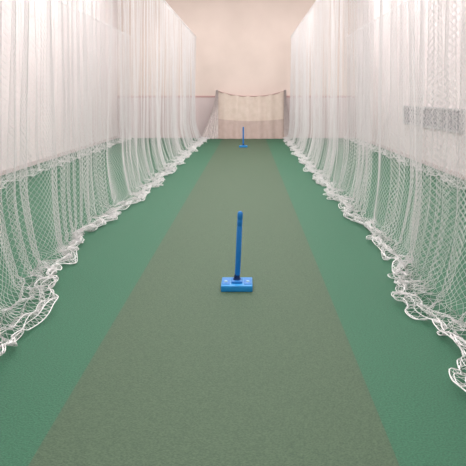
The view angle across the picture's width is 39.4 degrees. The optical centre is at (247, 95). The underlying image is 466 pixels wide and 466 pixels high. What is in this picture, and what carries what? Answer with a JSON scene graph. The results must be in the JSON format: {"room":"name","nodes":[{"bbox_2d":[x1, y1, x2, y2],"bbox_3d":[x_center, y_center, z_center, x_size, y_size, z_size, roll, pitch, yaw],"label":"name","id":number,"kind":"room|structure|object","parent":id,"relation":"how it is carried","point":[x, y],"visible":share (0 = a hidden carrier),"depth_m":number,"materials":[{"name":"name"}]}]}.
{"room":"sports facility","nodes":[
{"label":"sports facility","id":0,"kind":"room"},
{"bbox_2d":[0,0,117,170],"bbox_3d":[-5.500,-1.760,11.450,0.200,7.000,30.900,0,0,0],"label":"wall","id":1,"kind":"structure","parent":0,"point":[106,8],"depth_m":17.25,"materials":[{"name":"white paint"}]},
{"bbox_2d":[0,136,116,174],"bbox_3d":[-5.390,1.690,11.440,0.020,0.100,30.880,0,0,0],"label":"baseboard","id":2,"kind":"structure","parent":1,"relation":"attached to","point":[41,160],"depth_m":17.02,"materials":[{"name":"paint"}]},
{"bbox_2d":[0,138,465,465],"bbox_3d":[-0.450,1.790,11.450,10.300,0.100,31.300,0,0,0],"label":"floor","id":3,"kind":"structure","parent":0,"point":[404,364],"depth_m":5.94,"materials":[{"name":"green carpet"}]},
{"bbox_2d":[0,0,131,188],"bbox_3d":[-4.683,-0.354,15.600,0.455,4.152,22.201,0,0,0],"label":"net","id":4,"kind":"object","parent":3,"relation":"on","point":[36,47],"visible":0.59,"depth_m":16.34,"materials":[{"name":"white fabric"}]},
{"bbox_2d":[0,0,209,355],"bbox_3d":[-1.853,-0.349,13.750,0.821,4.162,25.900,0,0,0],"label":"net","id":5,"kind":"object","parent":3,"relation":"on","point":[77,238],"visible":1,"depth_m":8.98,"materials":[{"name":"white fabric"}]},
{"bbox_2d":[28,139,398,465],"bbox_3d":[-0.160,1.736,11.775,1.740,0.008,29.550,0,0,0],"label":"mat","id":6,"kind":"object","parent":3,"relation":"on","point":[188,371],"visible":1,"depth_m":4.27,"materials":[{"name":"green carpet"}]},
{"bbox_2d":[221,211,252,291],"bbox_3d":[-0.100,1.387,5.880,0.280,0.690,0.280,0,0,0],"label":"stump","id":7,"kind":"object","parent":6,"relation":"on","point":[236,283],"visible":1,"depth_m":5.86,"materials":[{"name":"blue plastic"}]},
{"bbox_2d":[239,127,246,146],"bbox_3d":[-0.160,1.387,22.000,0.280,0.691,0.280,0,0,0],"label":"stump","id":8,"kind":"object","parent":6,"relation":"on","point":[243,145],"visible":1,"depth_m":21.98,"materials":[{"name":"blue plastic"}]},
{"bbox_2d":[202,90,290,138],"bbox_3d":[-0.075,0.745,26.430,3.690,1.990,0.300,0,0,0],"label":"net","id":9,"kind":"object","parent":3,"relation":"on","point":[263,116],"visible":0.97,"depth_m":26.41,"materials":[{"name":"fabric"}]},
{"bbox_2d":[283,0,465,391],"bbox_3d":[1.533,-0.349,13.750,0.691,4.162,25.900,0,0,0],"label":"net","id":10,"kind":"object","parent":3,"relation":"on","point":[300,31],"visible":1,"depth_m":8.07,"materials":[{"name":"white fabric"}]},
{"bbox_2d":[344,0,465,188],"bbox_3d":[3.953,-0.354,15.600,0.381,4.152,22.200,0,0,0],"label":"net","id":11,"kind":"object","parent":3,"relation":"on","point":[405,1],"visible":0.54,"depth_m":16.22,"materials":[{"name":"white"}]},
{"bbox_2d":[118,0,356,95],"bbox_3d":[-0.450,-1.760,27.000,10.300,7.000,0.200,0,0,0],"label":"wall","id":12,"kind":"structure","parent":0,"point":[243,48],"depth_m":26.90,"materials":[{"name":"paint"}]},
{"bbox_2d":[117,96,350,96],"bbox_3d":[-0.450,0.025,26.885,9.900,0.070,0.030,0,0,0],"label":"trim","id":13,"kind":"structure","parent":12,"relation":"attached to","point":[117,96],"depth_m":26.87,"materials":[{"name":"pink wood"}]},
{"bbox_2d":[117,97,356,134],"bbox_3d":[-0.450,0.840,26.892,9.900,1.560,0.015,0,0,0],"label":"wall","id":14,"kind":"structure","parent":12,"relation":"attached to","point":[203,107],"depth_m":26.88,"materials":[{"name":"paint"}]},
{"bbox_2d":[119,135,355,137],"bbox_3d":[-0.450,1.680,26.890,9.900,0.120,0.020,0,0,0],"label":"baseboard","id":15,"kind":"structure","parent":12,"relation":"attached to","point":[151,136],"depth_m":26.88,"materials":[{"name":"paint"}]},
{"bbox_2d":[357,0,465,174],"bbox_3d":[4.600,-1.760,11.450,0.200,7.000,30.900,0,0,0],"label":"wall","id":16,"kind":"structure","parent":0,"point":[459,90],"depth_m":17.05,"materials":[{"name":"white paint"}]},
{"bbox_2d":[357,136,465,179],"bbox_3d":[4.490,1.690,11.440,0.020,0.100,30.880,0,0,0],"label":"baseboard","id":17,"kind":"structure","parent":16,"relation":"attached to","point":[424,161],"depth_m":16.22,"materials":[{"name":"paint"}]},
{"bbox_2d":[405,107,460,130],"bbox_3d":[4.490,0.530,16.100,0.020,0.420,5.000,0,0,0],"label":"pane","id":18,"kind":"object","parent":16,"relation":"attached to","point":[449,114],"visible":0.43,"depth_m":15.05,"materials":[{"name":"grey glass"}]},
{"bbox_2d":[403,122,463,133],"bbox_3d":[4.475,0.765,16.100,0.050,0.050,5.200,0,0,0],"label":"frame","id":19,"kind":"object","parent":16,"relation":"attached to","point":[403,122],"visible":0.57,"depth_m":15.51,"materials":[{"name":"silver metal"}]},
{"bbox_2d":[404,106,464,110],"bbox_3d":[4.475,0.295,16.100,0.050,0.050,5.200,0,0,0],"label":"frame","id":20,"kind":"object","parent":16,"relation":"attached to","point":[451,109],"visible":0.43,"depth_m":14.79,"materials":[{"name":"silver metal"}]},
{"bbox_2d":[461,111,464,131],"bbox_3d":[4.475,0.530,13.550,0.050,0.420,0.100,0,0,0],"label":"mullion","id":21,"kind":"object","parent":16,"relation":"attached to","point":[461,111],"visible":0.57,"depth_m":13.50,"materials":[{"name":"silver metal"}]}
]}

